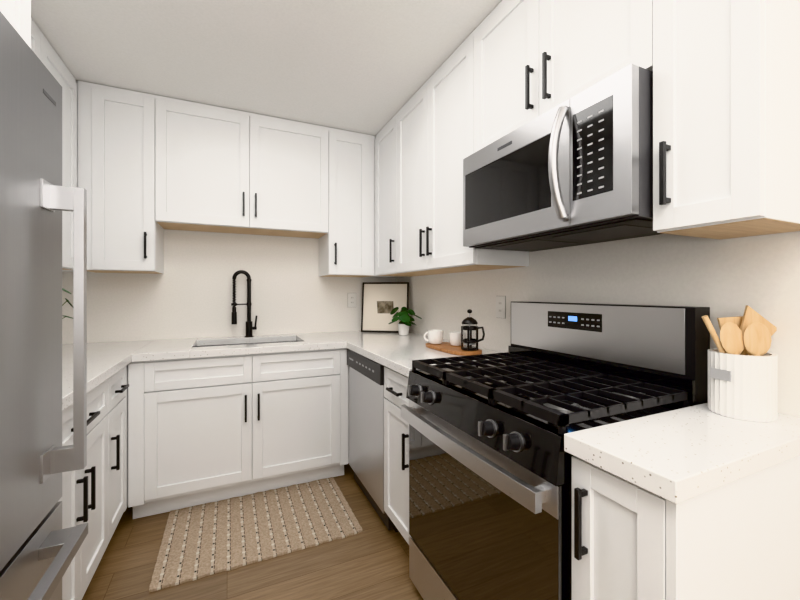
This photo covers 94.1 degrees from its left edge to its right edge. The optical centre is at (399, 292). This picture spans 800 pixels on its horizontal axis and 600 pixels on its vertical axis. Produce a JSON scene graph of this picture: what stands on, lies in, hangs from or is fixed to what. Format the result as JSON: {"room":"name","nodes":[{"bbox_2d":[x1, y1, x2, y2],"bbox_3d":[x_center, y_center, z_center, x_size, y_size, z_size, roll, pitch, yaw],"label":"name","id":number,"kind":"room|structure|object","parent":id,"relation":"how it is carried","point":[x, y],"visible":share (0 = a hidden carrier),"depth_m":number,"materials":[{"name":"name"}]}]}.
{"room":"kitchen","nodes":[
{"label":"kitchen","id":0,"kind":"room"},
{"bbox_2d":[62,229,396,343],"bbox_3d":[-1.162,0.024,2.810,2.726,2.420,0.150,0,0,-25],"label":"wall","id":1,"kind":"structure","parent":0,"point":[192,298],"depth_m":2.67,"materials":[{"name":"paint"}]},
{"bbox_2d":[62,81,409,277],"bbox_3d":[-1.055,-0.653,2.577,2.422,1.058,0.358,0,0,-25],"label":"upper cabinet","id":2,"kind":"object","parent":1,"relation":"attached to","point":[148,164],"visible":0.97,"depth_m":2.37,"materials":[{"name":"white wood"}]},
{"bbox_2d":[348,293,355,306],"bbox_3d":[-0.395,0.064,3.075,0.075,0.119,0.007,0,0,-25],"label":"wall outlet","id":3,"kind":"object","parent":1,"relation":"attached to","point":[351,296],"visible":1,"depth_m":3.07,"materials":[{"name":"grey plastic"}]},
{"bbox_2d":[82,463,422,599],"bbox_3d":[-0.213,1.284,0.742,2.726,0.100,4.700,0,0,-25],"label":"floor","id":4,"kind":"structure","parent":0,"point":[372,563],"depth_m":1.65,"materials":[{"name":"brown wood"}]},
{"bbox_2d":[0,11,87,599],"bbox_3d":[-0.966,0.349,0.440,0.745,1.760,0.878,0,0,-25],"label":"refrigerator","id":5,"kind":"object","parent":4,"relation":"on","point":[36,552],"visible":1,"depth_m":0.82,"materials":[{"name":"grey metal"}]},
{"bbox_2d":[58,365,128,599],"bbox_3d":[-1.582,0.797,1.599,0.648,0.872,1.698,0,0,-25],"label":"base cabinet","id":6,"kind":"object","parent":4,"relation":"on","point":[96,495],"visible":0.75,"depth_m":1.50,"materials":[{"name":"white wood"}]},
{"bbox_2d":[62,270,502,410],"bbox_3d":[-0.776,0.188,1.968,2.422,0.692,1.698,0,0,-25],"label":"countertop","id":7,"kind":"structure","parent":6,"relation":"on","point":[394,351],"depth_m":2.18,"materials":[{"name":"stone"}]},
{"bbox_2d":[62,288,72,318],"bbox_3d":[-1.608,0.132,1.641,0.297,0.374,0.254,0,0,-25],"label":"potted plant","id":8,"kind":"object","parent":7,"relation":"on","point":[63,289],"visible":0.04,"depth_m":1.71,"materials":[{"name":"green plant"}]},
{"bbox_2d":[231,270,256,336],"bbox_3d":[-1.111,0.081,2.663,0.174,0.478,0.070,0,0,-25],"label":"faucet","id":9,"kind":"object","parent":7,"relation":"on","point":[249,328],"depth_m":2.66,"materials":[{"name":"black metal"}]},
{"bbox_2d":[196,341,296,346],"bbox_3d":[-0.990,0.447,2.465,0.674,0.174,0.384,0,0,-25],"label":"sink","id":10,"kind":"object","parent":7,"relation":"in","point":[207,344],"depth_m":2.59,"materials":[{"name":"silver metal"}]},
{"bbox_2d":[361,282,408,332],"bbox_3d":[-0.120,0.119,2.987,0.380,0.400,0.069,0,0,10],"label":"picture frame","id":11,"kind":"object","parent":7,"relation":"on","point":[379,299],"visible":0.83,"depth_m":2.99,"materials":[{"name":"black"}]},
{"bbox_2d":[388,307,421,334],"bbox_3d":[0.025,0.214,2.789,0.238,0.209,0.232,0,0,-25],"label":"plant","id":12,"kind":"object","parent":7,"relation":"on","point":[405,320],"visible":1,"depth_m":2.75,"materials":[{"name":"green plant"}]},
{"bbox_2d":[426,342,481,355],"bbox_3d":[0.290,0.310,2.073,0.180,0.018,0.400,0,0,-25],"label":"board","id":13,"kind":"object","parent":7,"relation":"on","point":[446,347],"visible":0.84,"depth_m":1.99,"materials":[{"name":"brown wood"}]},
{"bbox_2d":[424,330,442,343],"bbox_3d":[0.202,0.261,2.176,0.104,0.078,0.090,0,0,-25],"label":"mug","id":14,"kind":"object","parent":13,"relation":"on","point":[434,336],"visible":1,"depth_m":2.14,"materials":[{"name":"white ceramic"}]},
{"bbox_2d":[449,331,460,345],"bbox_3d":[0.316,0.262,2.111,0.084,0.075,0.101,0,0,-25],"label":"mug","id":15,"kind":"object","parent":13,"relation":"on","point":[455,336],"visible":0.89,"depth_m":2.07,"materials":[{"name":"white ceramic"}]},
{"bbox_2d":[461,309,484,350],"bbox_3d":[0.373,0.194,1.933,0.086,0.212,0.115,0,0,-25],"label":"press","id":16,"kind":"object","parent":13,"relation":"on","point":[469,328],"visible":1,"depth_m":1.92,"materials":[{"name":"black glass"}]},
{"bbox_2d":[128,348,348,518],"bbox_3d":[-0.713,0.797,2.575,1.803,0.872,0.648,0,0,-25],"label":"base cabinet","id":17,"kind":"object","parent":4,"relation":"on","point":[203,430],"visible":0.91,"depth_m":2.15,"materials":[{"name":"white wood"}]},
{"bbox_2d":[149,477,362,591],"bbox_3d":[-0.738,1.227,2.000,0.928,0.012,0.619,0,0,-25],"label":"rug","id":18,"kind":"object","parent":4,"relation":"on","point":[202,540],"visible":1,"depth_m":1.92,"materials":[{"name":"fabric"}]},
{"bbox_2d":[347,348,398,532],"bbox_3d":[0.053,0.798,2.270,0.607,0.870,0.592,0,0,-25],"label":"dishwasher","id":19,"kind":"object","parent":4,"relation":"on","point":[366,376],"visible":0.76,"depth_m":2.10,"materials":[{"name":"grey metal"}]},
{"bbox_2d":[384,366,409,544],"bbox_3d":[0.254,0.797,1.851,0.648,0.872,0.329,0,0,-25],"label":"base cabinet","id":20,"kind":"object","parent":4,"relation":"on","point":[396,429],"visible":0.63,"depth_m":1.75,"materials":[{"name":"white wood"}]},
{"bbox_2d":[401,301,709,599],"bbox_3d":[0.453,0.636,1.319,0.674,1.185,0.784,0,0,-25],"label":"stove","id":21,"kind":"object","parent":4,"relation":"on","point":[490,467],"visible":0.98,"depth_m":1.15,"materials":[{"name":"black metal"}]},
{"bbox_2d":[571,455,799,599],"bbox_3d":[0.703,0.797,0.872,0.648,0.872,0.222,0,0,-25],"label":"base cabinet","id":22,"kind":"object","parent":4,"relation":"on","point":[739,539],"visible":0.8,"depth_m":0.75,"materials":[{"name":"white wood"}]},
{"bbox_2d":[564,403,799,503],"bbox_3d":[0.709,0.340,0.870,0.638,0.040,0.234,0,0,-25],"label":"countertop","id":23,"kind":"structure","parent":22,"relation":"on","point":[677,456],"depth_m":0.78,"materials":[{"name":"stone"}]},
{"bbox_2d":[702,305,777,421],"bbox_3d":[0.901,0.177,0.988,0.176,0.284,0.140,0,0,-44],"label":"utensil crock","id":24,"kind":"object","parent":23,"relation":"on","point":[742,372],"visible":1,"depth_m":0.95,"materials":[{"name":"white ceramic"}]},
{"bbox_2d":[31,0,501,136],"bbox_3d":[-0.213,-1.236,0.742,2.726,0.100,4.700,0,0,-25],"label":"ceiling","id":25,"kind":"structure","parent":0,"point":[347,65],"depth_m":1.81,"materials":[{"name":"paint"}]},
{"bbox_2d":[397,231,799,417],"bbox_3d":[0.957,0.024,1.279,0.150,2.420,4.400,0,0,-25],"label":"wall","id":26,"kind":"structure","parent":0,"point":[761,273],"depth_m":1.29,"materials":[{"name":"paint"}]},
{"bbox_2d":[496,296,505,318],"bbox_3d":[0.540,0.079,2.001,0.007,0.119,0.075,0,0,-25],"label":"outlet","id":27,"kind":"object","parent":26,"relation":"attached to","point":[500,300],"visible":1,"depth_m":1.99,"materials":[{"name":"grey plastic"}]},
{"bbox_2d":[375,0,799,276],"bbox_3d":[0.409,-0.653,1.860,0.358,1.058,2.264,0,0,-25],"label":"upper cabinet","id":28,"kind":"object","parent":26,"relation":"attached to","point":[726,73],"visible":0.93,"depth_m":1.02,"materials":[{"name":"white wood"}]},
{"bbox_2d":[463,63,663,251],"bbox_3d":[0.582,-0.386,1.355,0.466,0.391,0.749,0,0,-25],"label":"over-the-range microwave","id":29,"kind":"object","parent":28,"relation":"attached to","point":[579,172],"visible":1,"depth_m":1.11,"materials":[{"name":"grey metal"}]},
{"bbox_3d":[-1.384,0.024,0.205,0.150,2.420,4.400,0,0,-25],"label":"wall","id":30,"kind":"structure","parent":0,"visible":0},
{"bbox_2d":[0,0,30,47],"bbox_3d":[-1.042,0.025,0.420,0.648,2.415,0.984,0,0,-25],"label":"upper cabinet","id":31,"kind":"object","parent":30,"relation":"attached to","point":[17,12],"visible":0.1,"depth_m":0.94,"materials":[{"name":"white wood"}]},
{"bbox_2d":[31,18,76,269],"bbox_3d":[-1.660,-0.653,1.420,0.358,1.058,1.339,0,0,-25],"label":"upper cabinet","id":32,"kind":"object","parent":30,"relation":"attached to","point":[40,45],"visible":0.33,"depth_m":1.95,"materials":[{"name":"white wood"}]}
]}

